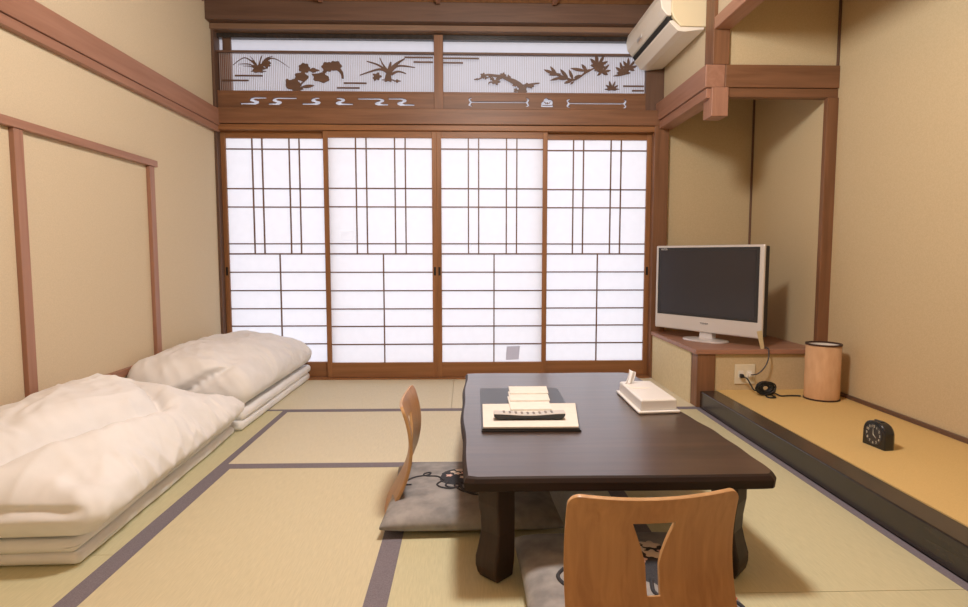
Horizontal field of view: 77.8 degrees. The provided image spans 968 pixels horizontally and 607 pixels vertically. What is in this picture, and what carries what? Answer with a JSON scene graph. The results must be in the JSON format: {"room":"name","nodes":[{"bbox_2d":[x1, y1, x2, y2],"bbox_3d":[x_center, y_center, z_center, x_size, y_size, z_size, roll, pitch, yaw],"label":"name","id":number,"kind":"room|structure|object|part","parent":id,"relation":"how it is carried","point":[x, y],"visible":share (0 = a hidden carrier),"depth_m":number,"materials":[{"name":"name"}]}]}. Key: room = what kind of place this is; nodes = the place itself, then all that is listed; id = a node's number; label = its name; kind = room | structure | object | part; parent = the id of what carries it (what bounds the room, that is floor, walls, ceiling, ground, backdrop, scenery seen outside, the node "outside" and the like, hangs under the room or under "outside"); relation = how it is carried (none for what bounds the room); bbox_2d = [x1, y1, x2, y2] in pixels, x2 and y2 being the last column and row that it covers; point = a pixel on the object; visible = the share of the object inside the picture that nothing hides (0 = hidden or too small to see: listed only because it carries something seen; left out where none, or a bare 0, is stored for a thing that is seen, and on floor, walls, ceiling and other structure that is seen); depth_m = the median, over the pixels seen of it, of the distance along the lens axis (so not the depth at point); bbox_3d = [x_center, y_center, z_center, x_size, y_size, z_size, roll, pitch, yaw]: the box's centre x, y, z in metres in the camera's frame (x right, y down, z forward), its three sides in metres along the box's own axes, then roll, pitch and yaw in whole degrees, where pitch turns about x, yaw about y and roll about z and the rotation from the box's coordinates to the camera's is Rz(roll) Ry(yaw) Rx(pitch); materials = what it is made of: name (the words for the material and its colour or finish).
{"room":"japanese inn room","nodes":[
{"label":"japanese inn room","id":0,"kind":"room"},
{"bbox_2d":[0,0,220,405],"bbox_3d":[-1.953,-0.528,1.447,0.100,2.800,6.280,0,5,-2],"label":"wall","id":1,"kind":"structure","parent":0,"point":[88,209],"depth_m":3.09,"materials":[{"name":"beige paint"}]},
{"bbox_2d":[0,114,161,397],"bbox_3d":[-1.913,0.006,2.387,0.030,1.505,2.465,0,5,-2],"label":"panel frame","id":2,"kind":"object","parent":1,"relation":"attached to","point":[16,127],"visible":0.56,"depth_m":2.53,"materials":[{"name":"brown wood"}]},
{"bbox_3d":[-1.921,-0.136,2.507,0.022,1.168,0.053,0,5,-2],"label":"post","id":3,"kind":"part","parent":2,"relation":"part of","materials":[{"name":"brown wood"}]},
{"bbox_3d":[-1.913,-0.726,2.328,0.030,0.037,2.465,0,5,-2],"label":"rail","id":4,"kind":"part","parent":2,"relation":"part of","materials":[{"name":"brown wood"}]},
{"bbox_3d":[-1.916,0.441,2.382,0.022,0.038,2.385,0,5,-2],"label":"rail","id":5,"kind":"part","parent":2,"relation":"part of","materials":[{"name":"brown wood"}]},
{"bbox_3d":[-1.951,-0.071,3.564,0.022,1.468,0.055,0,5,-2],"label":"post","id":6,"kind":"part","parent":2,"relation":"part of","materials":[{"name":"brown wood"}]},
{"bbox_2d":[0,0,219,131],"bbox_3d":[-1.879,-1.102,1.358,0.045,0.162,6.190,0,5,-2],"label":"trim","id":7,"kind":"structure","parent":1,"relation":"attached to","point":[31,20],"depth_m":2.96,"materials":[{"name":"brown wood"}]},
{"bbox_2d":[210,29,226,333],"bbox_3d":[-1.981,-0.726,4.522,0.020,2.620,0.120,0,5,-2],"label":"trim","id":8,"kind":"structure","parent":1,"relation":"attached to","point":[214,40],"depth_m":4.47,"materials":[{"name":"brown wood"}]},
{"bbox_2d":[220,131,327,376],"bbox_3d":[-1.569,-0.363,4.574,0.805,1.863,0.027,0,5,-2],"label":"door","id":9,"kind":"structure","parent":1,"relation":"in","point":[273,181],"depth_m":4.57,"materials":[{"name":"paper"}]},
{"bbox_3d":[-1.569,-1.265,4.502,0.735,0.053,0.026,0,5,-2],"label":"rail","id":10,"kind":"part","parent":9,"relation":"part of","materials":[{"name":"brown wood"}]},
{"bbox_3d":[-1.569,0.509,4.645,0.735,0.113,0.026,0,5,-2],"label":"rail","id":11,"kind":"part","parent":9,"relation":"part of","materials":[{"name":"brown wood"}]},
{"bbox_2d":[216,38,433,108],"bbox_3d":[-1.172,-1.706,4.479,1.599,0.580,0.063,0,5,-2],"label":"transom panel","id":12,"kind":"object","parent":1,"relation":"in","point":[252,73],"depth_m":4.48,"materials":[{"name":"grey paper"}]},
{"bbox_3d":[-1.172,-1.862,4.454,1.599,0.014,0.038,0,5,-2],"label":"rail","id":13,"kind":"part","parent":12,"relation":"part of","materials":[{"name":"brown wood"}]},
{"bbox_3d":[-1.172,-1.573,4.478,1.599,0.014,0.038,0,5,-2],"label":"rail","id":14,"kind":"part","parent":12,"relation":"part of","materials":[{"name":"brown wood"}]},
{"bbox_2d":[323,131,437,377],"bbox_3d":[-0.778,-0.362,4.555,0.844,1.863,0.027,0,5,-2],"label":"door","id":15,"kind":"structure","parent":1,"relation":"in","point":[380,187],"depth_m":4.55,"materials":[{"name":"paper"}]},
{"bbox_3d":[-0.778,-1.264,4.483,0.774,0.053,0.026,0,5,-2],"label":"rail","id":16,"kind":"part","parent":15,"relation":"part of","materials":[{"name":"brown wood"}]},
{"bbox_3d":[-0.778,0.510,4.626,0.774,0.113,0.026,0,5,-2],"label":"rail","id":17,"kind":"part","parent":15,"relation":"part of","materials":[{"name":"brown wood"}]},
{"bbox_2d":[209,23,633,36],"bbox_3d":[-0.326,-2.018,4.445,3.330,0.039,0.120,0,5,-2],"label":"trim","id":18,"kind":"structure","parent":1,"relation":"attached to","point":[217,27],"depth_m":4.40,"materials":[{"name":"brown wood"}]},
{"bbox_2d":[204,0,649,26],"bbox_3d":[-0.325,-2.103,4.403,3.330,0.135,0.190,0,5,-2],"label":"trim","id":19,"kind":"structure","parent":1,"relation":"attached to","point":[216,11],"depth_m":4.31,"materials":[{"name":"brown wood"}]},
{"bbox_2d":[217,107,659,133],"bbox_3d":[-0.331,-1.368,4.512,3.300,0.158,0.140,0,5,-2],"label":"trim","id":20,"kind":"structure","parent":1,"relation":"attached to","point":[230,118],"depth_m":4.45,"materials":[{"name":"brown wood"}]},
{"bbox_3d":[-0.331,-1.310,4.522,3.300,0.040,0.130,0,5,-2],"label":"head rail","id":21,"kind":"part","parent":20,"relation":"part of","materials":[{"name":"brown wood"}]},
{"bbox_2d":[434,35,442,108],"bbox_3d":[-0.339,-1.720,4.498,0.067,0.544,0.080,0,5,-2],"label":"trim","id":22,"kind":"structure","parent":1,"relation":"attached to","point":[438,39],"depth_m":4.46,"materials":[{"name":"brown wood"}]},
{"bbox_2d":[308,375,648,379],"bbox_3d":[-0.345,0.590,4.675,3.252,0.052,0.140,0,5,-2],"label":"trim","id":23,"kind":"structure","parent":1,"relation":"attached to","point":[637,376],"depth_m":4.60,"materials":[{"name":"brown wood"}]},
{"bbox_2d":[436,131,547,376],"bbox_3d":[0.061,-0.364,4.579,0.836,1.863,0.027,0,5,-2],"label":"door","id":24,"kind":"structure","parent":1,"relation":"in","point":[492,186],"depth_m":4.58,"materials":[{"name":"paper"}]},
{"bbox_3d":[0.061,0.508,4.649,0.766,0.113,0.026,0,5,-2],"label":"rail","id":25,"kind":"part","parent":24,"relation":"part of","materials":[{"name":"brown wood"}]},
{"bbox_3d":[0.061,-1.266,4.506,0.766,0.053,0.026,0,5,-2],"label":"rail","id":26,"kind":"part","parent":24,"relation":"part of","materials":[{"name":"brown wood"}]},
{"bbox_2d":[217,33,627,43],"bbox_3d":[-0.327,-1.985,4.503,3.330,0.034,0.070,0,5,-2],"label":"trim","id":27,"kind":"structure","parent":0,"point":[233,36],"depth_m":4.47,"materials":[{"name":"brown wood"}]},
{"bbox_2d":[202,0,653,4],"bbox_3d":[0.175,-1.947,1.414,4.360,0.085,6.520,0,5,-2],"label":"ceiling","id":28,"kind":"structure","parent":0,"point":[554,2],"depth_m":4.30,"materials":[{"name":"brown wood"}]},
{"bbox_2d":[0,378,967,606],"bbox_3d":[0.177,0.884,1.592,4.360,0.121,6.420,0,5,-2],"label":"floor","id":29,"kind":"structure","parent":0,"point":[288,510],"depth_m":2.02,"materials":[{"name":"beige plant"}]},
{"bbox_2d":[0,423,233,565],"bbox_3d":[-1.591,0.708,2.491,0.632,0.086,1.393,0,5,-4],"label":"mattress","id":30,"kind":"object","parent":29,"relation":"on","point":[52,550],"visible":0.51,"depth_m":1.88,"materials":[{"name":"white fabric"}]},
{"bbox_2d":[0,373,244,537],"bbox_3d":[-1.541,0.494,2.452,0.711,0.342,1.440,0,5,-4],"label":"duvet","id":31,"kind":"object","parent":30,"relation":"on","point":[74,454],"visible":1,"depth_m":2.06,"materials":[{"name":"white fabric"}]},
{"bbox_2d":[229,365,310,430],"bbox_3d":[-1.628,0.578,3.912,0.641,0.116,1.390,0,5,-1],"label":"mattress","id":32,"kind":"object","parent":29,"relation":"on","point":[255,407],"visible":0.35,"depth_m":3.69,"materials":[{"name":"white fabric"}]},
{"bbox_2d":[126,330,311,402],"bbox_3d":[-1.619,0.361,3.880,0.693,0.316,1.413,0,5,-1],"label":"duvet","id":33,"kind":"object","parent":32,"relation":"on","point":[243,364],"visible":0.87,"depth_m":3.35,"materials":[{"name":"white fabric"}]},
{"bbox_2d":[385,385,420,512],"bbox_3d":[-0.164,0.558,2.349,0.433,0.408,0.415,0,5,-2],"label":"chair","id":34,"kind":"object","parent":29,"relation":"on","point":[409,402],"visible":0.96,"depth_m":2.31,"materials":[{"name":"orange wood"}]},
{"bbox_2d":[379,462,563,530],"bbox_3d":[-0.049,0.718,2.299,0.620,0.092,0.580,0,5,-2],"label":"floor cushion","id":35,"kind":"object","parent":29,"relation":"on","point":[434,497],"visible":0.6,"depth_m":2.09,"materials":[{"name":"beige fabric"}]},
{"bbox_3d":[-0.142,0.686,2.244,0.346,0.019,0.145,4,6,39],"label":"embroidered cord","id":36,"kind":"part","parent":35,"relation":"part of","materials":[{"name":"black fabric"}]},
{"bbox_2d":[460,373,775,582],"bbox_3d":[0.365,0.590,2.445,0.919,0.329,1.506,0,5,-2],"label":"table","id":37,"kind":"object","parent":29,"relation":"on","point":[617,447],"visible":0.78,"depth_m":1.84,"materials":[{"name":"brown wood"}]},
{"bbox_3d":[0.035,0.666,1.772,0.085,0.286,0.092,4,6,43],"label":"leg","id":38,"kind":"part","parent":37,"relation":"part of","materials":[{"name":"brown wood"}]},
{"bbox_2d":[480,388,581,431],"bbox_3d":[0.166,0.422,2.444,0.368,0.006,0.677,0,5,-2],"label":"folder","id":39,"kind":"object","parent":37,"relation":"on","point":[487,395],"visible":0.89,"depth_m":2.58,"materials":[{"name":"black"}]},
{"bbox_2d":[481,403,579,429],"bbox_3d":[0.186,0.426,2.284,0.396,0.010,0.347,0,5,-2],"label":"booklet","id":40,"kind":"object","parent":39,"relation":"on","point":[570,421],"visible":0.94,"depth_m":2.18,"materials":[{"name":"beige paper"}]},
{"bbox_2d":[507,396,551,410],"bbox_3d":[0.185,0.405,2.439,0.170,0.007,0.215,0,5,-2],"label":"card","id":41,"kind":"object","parent":40,"relation":"on","point":[531,405],"visible":0.69,"depth_m":2.39,"materials":[{"name":"white paper"}]},
{"bbox_2d":[508,391,549,401],"bbox_3d":[0.190,0.391,2.526,0.171,0.006,0.160,0,5,-2],"label":"card","id":42,"kind":"object","parent":41,"relation":"on","point":[513,397],"visible":0.76,"depth_m":2.49,"materials":[{"name":"white paper"}]},
{"bbox_2d":[509,386,547,393],"bbox_3d":[0.194,0.377,2.610,0.171,0.006,0.130,0,5,-2],"label":"card","id":43,"kind":"object","parent":42,"relation":"on","point":[512,389],"visible":1,"depth_m":2.59,"materials":[{"name":"white paper"}]},
{"bbox_2d":[494,410,565,419],"bbox_3d":[0.167,0.411,2.214,0.262,0.028,0.044,0,5,-2],"label":"remote control","id":44,"kind":"object","parent":40,"relation":"on","point":[552,414],"visible":1,"depth_m":2.20,"materials":[{"name":"black"}]},
{"bbox_2d":[616,381,679,413],"bbox_3d":[0.682,0.389,2.529,0.173,0.056,0.390,0,5,-2],"label":"tissue box","id":45,"kind":"object","parent":37,"relation":"on","point":[645,397],"visible":1,"depth_m":2.41,"materials":[{"name":"white paint"}]},
{"bbox_2d":[625,369,635,383],"bbox_3d":[0.645,0.322,2.643,0.053,0.062,0.022,-3,6,-35],"label":"tissue","id":46,"kind":"object","parent":45,"relation":"on","point":[631,376],"visible":1,"depth_m":2.64,"materials":[{"name":"white paper"}]},
{"bbox_3d":[0.732,0.664,1.791,0.092,0.286,0.085,4,6,43],"label":"leg","id":47,"kind":"part","parent":37,"relation":"part of","materials":[{"name":"brown wood"}]},
{"bbox_2d":[515,532,744,606],"bbox_3d":[0.385,0.767,1.647,0.570,0.100,0.570,0,5,-2],"label":"floor cushion","id":48,"kind":"object","parent":29,"relation":"on","point":[540,557],"visible":0.38,"depth_m":1.68,"materials":[{"name":"beige fabric"}]},
{"bbox_2d":[639,541,659,547],"bbox_3d":[0.493,0.714,1.779,0.060,0.007,0.062,0,5,-2],"label":"flower","id":49,"kind":"object","parent":48,"relation":"on","point":[643,544],"depth_m":1.78,"materials":[{"name":"beige fabric"}]},
{"bbox_3d":[0.438,0.751,1.528,0.506,0.050,0.212,3,6,36],"label":"embroidered cord","id":50,"kind":"part","parent":48,"relation":"part of","materials":[{"name":"black fabric"}]},
{"bbox_2d":[643,549,658,557],"bbox_3d":[0.484,0.716,1.718,0.071,0.006,0.073,0,5,-2],"label":"flower","id":51,"kind":"object","parent":48,"relation":"on","point":[647,553],"depth_m":1.72,"materials":[{"name":"beige fabric"}]},
{"bbox_2d":[564,488,738,606],"bbox_3d":[0.381,0.624,1.530,0.415,0.408,0.433,0,5,-6],"label":"chair","id":52,"kind":"object","parent":29,"relation":"on","point":[604,563],"visible":1,"depth_m":1.40,"materials":[{"name":"orange wood"}]},
{"bbox_2d":[651,330,804,406],"bbox_3d":[1.715,0.429,4.228,0.831,0.364,0.979,0,5,-2],"label":"platform","id":53,"kind":"object","parent":29,"relation":"on","point":[686,368],"visible":0.66,"depth_m":3.77,"materials":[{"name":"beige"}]},
{"bbox_3d":[1.319,0.443,4.240,0.020,0.334,0.792,0,5,-2],"label":"panel","id":54,"kind":"part","parent":53,"relation":"part of","materials":[{"name":"beige paper"}]},
{"bbox_3d":[1.383,0.479,3.794,0.113,0.334,0.105,0,5,-2],"label":"post","id":55,"kind":"part","parent":53,"relation":"part of","materials":[{"name":"brown wood"}]},
{"bbox_2d":[655,244,769,343],"bbox_3d":[1.518,-0.071,4.092,0.200,0.652,0.836,-3,6,-34],"label":"television","id":56,"kind":"object","parent":53,"relation":"on","point":[709,290],"visible":0.99,"depth_m":4.02,"materials":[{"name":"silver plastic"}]},
{"bbox_2d":[734,364,754,383],"bbox_3d":[1.631,0.442,3.752,0.128,0.124,0.010,0,5,-2],"label":"wall outlet","id":57,"kind":"object","parent":53,"relation":"attached to","point":[744,369],"visible":0.94,"depth_m":3.75,"materials":[{"name":"beige plastic"}]},
{"bbox_2d":[748,347,769,376],"bbox_3d":[1.740,0.363,3.750,0.187,0.181,0.099,-4,6,-39],"label":"power cord","id":58,"kind":"object","parent":53,"relation":"attached to","point":[750,374],"visible":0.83,"depth_m":3.71,"materials":[{"name":"white plastic"}]},
{"bbox_3d":[1.792,0.437,3.771,0.703,0.247,0.018,0,5,-2],"label":"panel","id":59,"kind":"part","parent":53,"relation":"part of","materials":[{"name":"paint"}]},
{"bbox_2d":[757,331,763,348],"bbox_3d":[1.722,0.226,3.736,0.058,0.118,0.013,0,5,-2],"label":"paper tag","id":60,"kind":"object","parent":53,"relation":"on","point":[759,333],"visible":1,"depth_m":3.73,"materials":[{"name":"beige paper"}]},
{"bbox_2d":[700,389,967,581],"bbox_3d":[1.821,0.795,1.150,0.798,0.130,5.261,0,5,-2],"label":"dais","id":61,"kind":"object","parent":29,"relation":"on","point":[917,490],"visible":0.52,"depth_m":2.53,"materials":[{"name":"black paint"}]},
{"bbox_2d":[740,374,800,397],"bbox_3d":[1.704,0.501,3.602,0.342,0.102,0.149,3,6,33],"label":"extension cord","id":62,"kind":"object","parent":61,"relation":"on","point":[771,390],"visible":1,"depth_m":3.59,"materials":[{"name":"black rubber"}]},
{"bbox_2d":[803,341,842,401],"bbox_3d":[1.987,0.395,3.521,0.194,0.328,0.194,0,5,-2],"label":"table lamp","id":63,"kind":"object","parent":61,"relation":"on","point":[823,359],"visible":1,"depth_m":3.45,"materials":[{"name":"brown paper"}]},
{"bbox_2d":[863,419,894,450],"bbox_3d":[1.738,0.573,2.645,0.053,0.116,0.126,-1,5,-9],"label":"alarm clock","id":64,"kind":"object","parent":61,"relation":"on","point":[879,434],"visible":1,"depth_m":2.61,"materials":[{"name":"black plastic"}]},
{"bbox_3d":[2.211,0.741,1.152,0.015,0.022,5.250,0,5,-2],"label":"skirting","id":65,"kind":"part","parent":61,"relation":"part of","materials":[{"name":"brown wood"}]},
{"bbox_2d":[664,28,705,97],"bbox_3d":[1.399,-1.803,4.136,0.060,0.690,0.889,0,5,-2],"label":"wall","id":66,"kind":"structure","parent":0,"point":[691,59],"depth_m":4.08,"materials":[{"name":"beige paint"}]},
{"bbox_2d":[626,0,706,70],"bbox_3d":[1.221,-1.861,4.085,0.300,0.303,0.800,0,5,-2],"label":"air conditioner","id":67,"kind":"object","parent":66,"relation":"attached to","point":[667,27],"visible":0.99,"depth_m":3.88,"materials":[{"name":"beige plastic"}]},
{"bbox_3d":[1.128,-1.908,4.079,0.114,0.208,0.792,0,5,-2],"label":"panel","id":68,"kind":"part","parent":67,"relation":"part of","materials":[{"name":"beige plastic"}]},
{"bbox_2d":[656,64,724,130],"bbox_3d":[1.373,-1.374,4.080,0.118,0.193,0.968,0,5,-2],"label":"trim","id":69,"kind":"structure","parent":66,"relation":"attached to","point":[687,100],"depth_m":3.91,"materials":[{"name":"brown wood"}]},
{"bbox_2d":[703,0,729,120],"bbox_3d":[1.415,-1.619,3.635,0.102,0.976,0.136,0,5,-2],"label":"trim","id":70,"kind":"structure","parent":66,"relation":"attached to","point":[717,41],"depth_m":3.60,"materials":[{"name":"brown wood"}]},
{"bbox_3d":[1.416,-1.772,3.626,0.099,0.671,0.130,0,5,-2],"label":"hanging post","id":71,"kind":"part","parent":70,"relation":"part of","materials":[{"name":"brown wood"}]},
{"bbox_2d":[664,99,752,329],"bbox_3d":[1.791,-0.788,4.675,0.850,2.800,0.100,0,5,-2],"label":"wall","id":72,"kind":"structure","parent":0,"point":[708,201],"depth_m":4.61,"materials":[{"name":"paint"}]},
{"bbox_2d":[443,42,664,109],"bbox_3d":[0.527,-1.709,4.527,1.666,0.580,0.065,0,5,-2],"label":"transom panel","id":73,"kind":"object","parent":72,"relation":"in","point":[476,75],"depth_m":4.53,"materials":[{"name":"grey paper"}]},
{"bbox_3d":[0.502,-1.865,4.502,1.616,0.014,0.038,0,5,-2],"label":"rail","id":74,"kind":"part","parent":73,"relation":"part of","materials":[{"name":"brown wood"}]},
{"bbox_3d":[0.502,-1.577,4.525,1.616,0.014,0.038,0,5,-2],"label":"rail","id":75,"kind":"part","parent":73,"relation":"part of","materials":[{"name":"brown wood"}]},
{"bbox_2d":[546,133,651,374],"bbox_3d":[0.861,-0.369,4.643,0.837,1.863,0.027,0,5,-2],"label":"door","id":76,"kind":"structure","parent":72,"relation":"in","point":[599,184],"depth_m":4.64,"materials":[{"name":"paper"}]},
{"bbox_3d":[0.861,0.503,4.714,0.767,0.113,0.026,0,5,-2],"label":"rail","id":77,"kind":"part","parent":76,"relation":"part of","materials":[{"name":"brown wood"}]},
{"bbox_3d":[0.861,-1.271,4.571,0.767,0.053,0.026,0,5,-2],"label":"rail","id":78,"kind":"part","parent":76,"relation":"part of","materials":[{"name":"brown wood"}]},
{"bbox_2d":[647,126,668,377],"bbox_3d":[1.334,-0.394,4.633,0.108,1.940,0.120,0,5,-2],"label":"trim","id":79,"kind":"structure","parent":72,"relation":"attached to","point":[660,137],"depth_m":4.56,"materials":[{"name":"brown wood"}]},
{"bbox_2d":[748,100,755,243],"bbox_3d":[2.056,-0.986,4.609,0.013,2.395,0.014,0,5,-2],"label":"trim","id":80,"kind":"structure","parent":72,"relation":"attached to","point":[753,120],"depth_m":4.60,"materials":[{"name":"brown wood"}]},
{"bbox_2d":[718,0,731,13],"bbox_3d":[1.495,-1.691,0.935,0.060,0.400,5.249,0,5,-2],"label":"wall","id":81,"kind":"structure","parent":0,"point":[722,4],"depth_m":3.50,"materials":[{"name":"beige paint"}]},
{"bbox_2d":[728,0,838,64],"bbox_3d":[1.806,-1.762,3.620,0.677,0.690,0.045,0,5,-2],"label":"wall","id":82,"kind":"structure","parent":0,"point":[776,32],"depth_m":3.61,"materials":[{"name":"paint"}]},
{"bbox_2d":[715,0,763,28],"bbox_3d":[1.495,-1.456,0.954,0.100,0.070,5.249,0,5,-2],"label":"trim","id":83,"kind":"structure","parent":82,"relation":"attached to","point":[735,11],"depth_m":3.37,"materials":[{"name":"brown wood"}]},
{"bbox_2d":[725,64,839,99],"bbox_3d":[1.795,-1.341,3.647,0.699,0.188,0.080,0,5,-2],"label":"trim","id":84,"kind":"structure","parent":82,"relation":"attached to","point":[744,82],"depth_m":3.61,"materials":[{"name":"brown wood"}]},
{"bbox_2d":[750,100,823,344],"bbox_3d":[2.103,-0.748,4.170,0.055,2.800,0.930,0,5,-2],"label":"wall","id":85,"kind":"structure","parent":0,"point":[788,134],"depth_m":4.09,"materials":[{"name":"paint"}]},
{"bbox_2d":[828,0,967,437],"bbox_3d":[2.255,-0.539,1.587,0.100,2.800,6.320,0,5,-2],"label":"wall","id":86,"kind":"structure","parent":0,"point":[898,302],"depth_m":3.09,"materials":[{"name":"paint"}]},
{"bbox_2d":[813,98,838,340],"bbox_3d":[2.110,-0.482,3.704,0.070,1.532,0.039,0,5,-2],"label":"trim","id":87,"kind":"structure","parent":86,"relation":"attached to","point":[830,116],"depth_m":3.69,"materials":[{"name":"brown wood"}]},
{"bbox_2d":[836,0,841,65],"bbox_3d":[2.139,-1.770,3.600,0.012,0.671,0.016,0,5,-2],"label":"trim","id":88,"kind":"structure","parent":86,"relation":"attached to","point":[840,1],"depth_m":3.61,"materials":[{"name":"brown wood"}]}
]}

